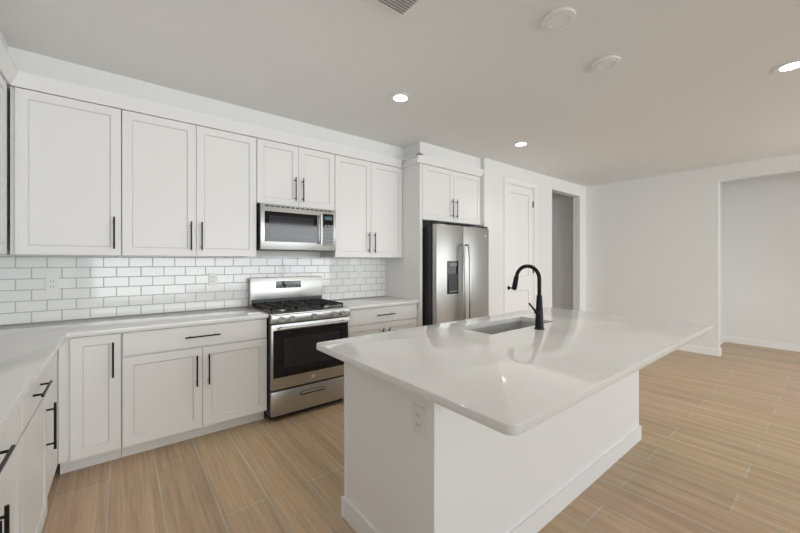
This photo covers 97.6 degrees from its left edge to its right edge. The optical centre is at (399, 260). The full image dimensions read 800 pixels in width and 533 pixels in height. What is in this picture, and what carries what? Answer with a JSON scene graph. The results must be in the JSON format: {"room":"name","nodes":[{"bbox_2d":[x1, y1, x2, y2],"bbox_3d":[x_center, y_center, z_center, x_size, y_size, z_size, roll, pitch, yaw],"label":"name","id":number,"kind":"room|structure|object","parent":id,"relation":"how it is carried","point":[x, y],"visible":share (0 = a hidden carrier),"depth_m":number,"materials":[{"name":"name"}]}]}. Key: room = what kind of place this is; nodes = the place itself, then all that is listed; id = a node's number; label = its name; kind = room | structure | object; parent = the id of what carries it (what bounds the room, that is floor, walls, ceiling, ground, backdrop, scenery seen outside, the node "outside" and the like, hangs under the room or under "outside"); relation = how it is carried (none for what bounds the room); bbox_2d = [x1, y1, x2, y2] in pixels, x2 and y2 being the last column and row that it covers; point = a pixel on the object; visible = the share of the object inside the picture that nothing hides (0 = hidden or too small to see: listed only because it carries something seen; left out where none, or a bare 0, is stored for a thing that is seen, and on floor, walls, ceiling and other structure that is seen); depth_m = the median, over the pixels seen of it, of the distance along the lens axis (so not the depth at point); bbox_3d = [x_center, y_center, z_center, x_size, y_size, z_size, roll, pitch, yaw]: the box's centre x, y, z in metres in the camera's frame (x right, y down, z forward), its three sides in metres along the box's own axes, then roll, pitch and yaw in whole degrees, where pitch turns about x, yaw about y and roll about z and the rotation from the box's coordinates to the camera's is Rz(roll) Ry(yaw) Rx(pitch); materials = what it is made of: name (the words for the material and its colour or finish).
{"room":"kitchen","nodes":[
{"label":"kitchen","id":0,"kind":"room"},
{"bbox_2d":[10,124,319,428],"bbox_3d":[-1.144,0.003,3.792,4.750,2.715,0.120,0,0,-39],"label":"wall","id":1,"kind":"structure","parent":0,"point":[258,253],"depth_m":3.54,"materials":[{"name":"white paint"}]},
{"bbox_2d":[0,74,9,254],"bbox_3d":[-2.219,-0.575,1.612,0.347,1.070,1.183,0,0,-38],"label":"upper cabinet","id":2,"kind":"object","parent":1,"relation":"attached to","point":[4,171],"visible":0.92,"depth_m":2.11,"materials":[{"name":"white wood"}]},
{"bbox_2d":[10,87,120,255],"bbox_3d":[-2.349,-0.575,2.507,0.554,1.070,0.384,0,0,-38],"label":"upper cabinet","id":3,"kind":"object","parent":1,"relation":"attached to","point":[65,176],"visible":1,"depth_m":2.37,"materials":[{"name":"white wood"}]},
{"bbox_2d":[122,110,255,256],"bbox_3d":[-1.759,-0.575,2.977,0.951,1.070,0.384,0,0,-38],"label":"upper cabinet","id":4,"kind":"object","parent":1,"relation":"attached to","point":[188,189],"visible":1,"depth_m":2.81,"materials":[{"name":"white wood"}]},
{"bbox_2d":[0,255,385,324],"bbox_3d":[-1.571,0.202,3.371,3.541,0.484,0.008,0,0,-38],"label":"backsplash","id":5,"kind":"structure","parent":1,"relation":"attached to","point":[99,286],"depth_m":2.93,"materials":[{"name":"tile"}]},
{"bbox_2d":[45,276,58,291],"bbox_3d":[-2.559,0.170,2.574,0.072,0.116,0.008,0,0,-39],"label":"wall outlet","id":6,"kind":"object","parent":5,"relation":"attached to","point":[51,283],"depth_m":2.57,"materials":[{"name":"white plastic"}]},
{"bbox_2d":[208,273,216,285],"bbox_3d":[-1.729,0.170,3.234,0.072,0.116,0.008,0,0,-39],"label":"wall outlet","id":7,"kind":"object","parent":5,"relation":"attached to","point":[212,277],"depth_m":3.23,"materials":[{"name":"white plastic"}]},
{"bbox_2d":[357,270,361,279],"bbox_3d":[-0.485,0.170,4.224,0.072,0.116,0.008,0,0,-39],"label":"wall outlet","id":8,"kind":"object","parent":5,"relation":"attached to","point":[359,272],"depth_m":4.22,"materials":[{"name":"white plastic"}]},
{"bbox_2d":[256,138,334,209],"bbox_3d":[-1.079,-0.818,3.518,0.782,0.585,0.384,0,0,-38],"label":"upper cabinet","id":9,"kind":"object","parent":1,"relation":"attached to","point":[289,175],"visible":0.94,"depth_m":3.36,"materials":[{"name":"white wood"}]},
{"bbox_2d":[256,203,335,251],"bbox_3d":[-1.060,-0.311,3.494,0.750,0.422,0.438,0,0,-38],"label":"microwave","id":10,"kind":"object","parent":9,"relation":"attached to","point":[289,228],"visible":0.98,"depth_m":3.32,"materials":[{"name":"grey metal"}]},
{"bbox_2d":[320,155,401,257],"bbox_3d":[-0.419,-0.575,4.043,0.901,1.070,0.384,0,0,-38],"label":"upper cabinet","id":11,"kind":"object","parent":1,"relation":"attached to","point":[368,202],"visible":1,"depth_m":3.89,"materials":[{"name":"white wood"}]},
{"bbox_2d":[0,0,799,186],"bbox_3d":[2.817,-1.380,2.113,9.100,0.050,11.040,0,0,-38],"label":"ceiling","id":12,"kind":"structure","parent":0,"point":[686,85],"depth_m":2.45,"materials":[{"name":"white paint"}]},
{"bbox_2d":[0,32,483,176],"bbox_3d":[-0.167,-1.233,2.467,4.630,0.244,3.170,0,0,-38],"label":"soffit ceiling","id":13,"kind":"structure","parent":12,"relation":"attached to","point":[26,70],"depth_m":2.84,"materials":[{"name":"white paint"}]},
{"bbox_2d":[374,0,422,16],"bbox_3d":[-0.065,-1.347,1.737,0.380,0.016,0.200,0,0,-38],"label":"ceiling vent","id":14,"kind":"object","parent":12,"relation":"in","point":[403,8],"visible":1,"depth_m":1.83,"materials":[{"name":"white metal"}]},
{"bbox_2d":[390,93,410,102],"bbox_3d":[0.003,-1.352,2.903,0.175,0.006,0.175,0,0,12],"label":"recessed light","id":15,"kind":"object","parent":12,"relation":"in","point":[396,97],"depth_m":2.89,"materials":[{"name":"white paint"}]},
{"bbox_2d":[513,141,528,146],"bbox_3d":[1.401,-1.352,4.053,0.175,0.006,0.175,0,0,-45],"label":"recessed light","id":16,"kind":"object","parent":12,"relation":"in","point":[518,144],"depth_m":4.05,"materials":[{"name":"white paint"}]},
{"bbox_2d":[541,7,575,30],"bbox_3d":[0.885,-1.347,1.956,0.175,0.016,0.175,0,0,36],"label":"ceiling speaker","id":17,"kind":"object","parent":12,"relation":"attached to","point":[559,19],"depth_m":1.94,"materials":[{"name":"white paint"}]},
{"bbox_2d":[591,55,619,71],"bbox_3d":[1.404,-1.347,2.395,0.175,0.016,0.175,0,0,36],"label":"ceiling speaker","id":18,"kind":"object","parent":12,"relation":"attached to","point":[606,63],"depth_m":2.38,"materials":[{"name":"white paint"}]},
{"bbox_2d":[773,59,799,72],"bbox_3d":[2.718,-1.352,2.430,0.175,0.006,0.175,0,0,12],"label":"recessed light","id":19,"kind":"object","parent":12,"relation":"in","point":[790,66],"depth_m":2.45,"materials":[{"name":"white paint"}]},
{"bbox_2d":[41,342,799,532],"bbox_3d":[2.817,1.385,2.113,9.100,0.050,11.040,0,0,-38],"label":"floor","id":20,"kind":"structure","parent":0,"point":[715,448],"depth_m":2.23,"materials":[{"name":"brown wood"}]},
{"bbox_2d":[0,401,21,532],"bbox_3d":[-1.356,0.919,0.774,0.654,0.882,0.898,0,0,-38],"label":"base cabinet","id":21,"kind":"object","parent":20,"relation":"on","point":[10,477],"visible":0.9,"depth_m":1.20,"materials":[{"name":"white wood"}]},
{"bbox_2d":[20,366,56,532],"bbox_3d":[-1.814,0.919,1.349,0.654,0.882,0.568,0,0,-38],"label":"base cabinet","id":22,"kind":"object","parent":20,"relation":"on","point":[33,435],"visible":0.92,"depth_m":1.52,"materials":[{"name":"white wood"}]},
{"bbox_2d":[47,351,57,496],"bbox_3d":[-2.371,0.919,2.003,0.597,0.882,1.146,0,0,-38],"label":"base cabinet","id":23,"kind":"object","parent":20,"relation":"on","point":[52,398],"visible":0.09,"depth_m":1.98,"materials":[{"name":"white wood"}]},
{"bbox_2d":[0,320,75,430],"bbox_3d":[-1.718,0.461,1.232,0.660,0.032,3.168,0,0,-39],"label":"countertop","id":24,"kind":"structure","parent":23,"relation":"on","point":[28,351],"depth_m":1.67,"materials":[{"name":"stone"}]},
{"bbox_2d":[58,333,120,473],"bbox_3d":[-2.168,0.919,2.479,0.306,0.882,0.654,0,0,-38],"label":"base cabinet","id":25,"kind":"object","parent":20,"relation":"on","point":[89,400],"visible":0.96,"depth_m":2.26,"materials":[{"name":"white wood"}]},
{"bbox_2d":[68,306,267,336],"bbox_3d":[-1.773,0.461,2.802,1.209,0.032,0.643,0,0,-39],"label":"countertop","id":26,"kind":"structure","parent":25,"relation":"on","point":[118,324],"depth_m":2.65,"materials":[{"name":"stone"}]},
{"bbox_2d":[122,318,266,456],"bbox_3d":[-1.672,0.919,2.874,0.959,0.882,0.654,0,0,-38],"label":"base cabinet","id":27,"kind":"object","parent":20,"relation":"on","point":[183,383],"visible":0.96,"depth_m":2.60,"materials":[{"name":"white wood"}]},
{"bbox_2d":[248,276,349,419],"bbox_3d":[-0.965,0.762,3.373,0.752,1.195,0.743,0,0,-38],"label":"range","id":28,"kind":"object","parent":20,"relation":"on","point":[304,318],"visible":0.94,"depth_m":3.14,"materials":[{"name":"grey metal"}]},
{"bbox_2d":[349,303,416,336],"bbox_3d":[-0.338,0.919,3.934,0.909,0.882,0.654,0,0,-38],"label":"base cabinet","id":29,"kind":"object","parent":20,"relation":"on","point":[367,321],"visible":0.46,"depth_m":3.68,"materials":[{"name":"white wood"}]},
{"bbox_2d":[331,296,418,309],"bbox_3d":[-0.343,0.461,3.939,0.910,0.032,0.643,0,0,-38],"label":"countertop","id":30,"kind":"structure","parent":29,"relation":"on","point":[364,302],"depth_m":3.84,"materials":[{"name":"stone"}]},
{"bbox_2d":[386,163,421,326],"bbox_3d":[0.035,0.125,4.229,0.038,2.470,0.657,0,0,-38],"label":"panel","id":31,"kind":"object","parent":20,"relation":"on","point":[404,276],"visible":0.5,"depth_m":4.09,"materials":[{"name":"white wood"}]},
{"bbox_2d":[422,222,488,325],"bbox_3d":[0.549,0.463,4.458,0.940,1.795,0.886,0,0,-38],"label":"refrigerator","id":32,"kind":"object","parent":20,"relation":"on","point":[455,273],"visible":0.52,"depth_m":4.07,"materials":[{"name":"grey metal"}]},
{"bbox_2d":[341,362,640,532],"bbox_3d":[0.749,0.919,2.283,2.189,0.882,0.754,0,0,-38],"label":"kitchen island","id":33,"kind":"object","parent":20,"relation":"on","point":[452,472],"visible":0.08,"depth_m":1.64,"materials":[{"name":"white"}]},
{"bbox_2d":[413,403,424,437],"bbox_3d":[0.073,0.630,1.387,0.008,0.116,0.072,0,0,-38],"label":"outlet","id":34,"kind":"object","parent":33,"relation":"attached to","point":[418,420],"visible":1,"depth_m":1.38,"materials":[{"name":"white plastic"}]},
{"bbox_2d":[316,307,712,435],"bbox_3d":[0.857,0.461,2.167,2.400,0.032,1.235,0,0,-38],"label":"island countertop","id":35,"kind":"structure","parent":33,"relation":"on","point":[516,382],"depth_m":1.61,"materials":[{"name":"stone"}]},
{"bbox_2d":[471,321,534,334],"bbox_3d":[0.759,0.584,2.460,0.786,0.210,0.321,0,0,-38],"label":"island sink","id":36,"kind":"object","parent":35,"relation":"in","point":[501,328],"visible":0.02,"depth_m":2.68,"materials":[{"name":"silver metal"}]},
{"bbox_2d":[512,264,544,329],"bbox_3d":[0.823,0.234,2.329,0.156,0.422,0.235,0,0,-38],"label":"island faucet","id":37,"kind":"object","parent":35,"relation":"on","point":[539,319],"visible":1,"depth_m":2.28,"materials":[{"name":"black metal"}]},
{"bbox_2d":[478,158,585,315],"bbox_3d":[2.215,0.003,5.544,2.930,2.715,0.120,0,0,-39],"label":"wall","id":38,"kind":"structure","parent":0,"point":[561,205],"depth_m":5.59,"materials":[{"name":"white paint"}]},
{"bbox_2d":[422,164,479,226],"bbox_3d":[0.468,-0.792,4.550,1.036,0.635,0.694,0,0,-38],"label":"upper cabinet","id":39,"kind":"object","parent":38,"relation":"attached to","point":[449,197],"visible":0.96,"depth_m":4.27,"materials":[{"name":"white wood"}]},
{"bbox_2d":[504,177,536,312],"bbox_3d":[1.726,0.100,5.147,0.830,2.520,0.134,0,0,-38],"label":"door frame","id":40,"kind":"structure","parent":38,"relation":"attached to","point":[533,187],"depth_m":5.13,"materials":[{"name":"white paint"}]},
{"bbox_2d":[507,184,533,312],"bbox_3d":[1.764,0.133,5.109,0.694,2.438,0.093,0,0,-38],"label":"pantry door","id":41,"kind":"structure","parent":38,"relation":"in","point":[520,204],"depth_m":5.13,"materials":[{"name":"white paint"}]},
{"bbox_2d":[586,153,799,348],"bbox_3d":[5.329,0.003,4.111,0.120,2.715,11.040,0,0,-39],"label":"wall","id":42,"kind":"structure","parent":0,"point":[717,248],"depth_m":5.54,"materials":[{"name":"white paint"}]},
{"bbox_2d":[677,344,720,356],"bbox_3d":[3.988,1.310,5.707,0.033,0.100,1.833,0,0,-39],"label":"baseboard","id":43,"kind":"structure","parent":42,"relation":"attached to","point":[690,348],"depth_m":5.13,"materials":[{"name":"white paint"}]},
{"bbox_2d":[720,336,724,344],"bbox_3d":[5.001,1.310,5.528,1.130,0.100,0.013,0,0,-39],"label":"baseboard","id":44,"kind":"structure","parent":42,"relation":"attached to","point":[722,339],"depth_m":5.78,"materials":[{"name":"white paint"}]},
{"bbox_2d":[725,336,799,351],"bbox_3d":[6.422,1.310,4.687,0.013,0.100,3.100,0,0,-39],"label":"baseboard","id":45,"kind":"structure","parent":42,"relation":"attached to","point":[737,340],"depth_m":5.53,"materials":[{"name":"white paint"}]}
]}

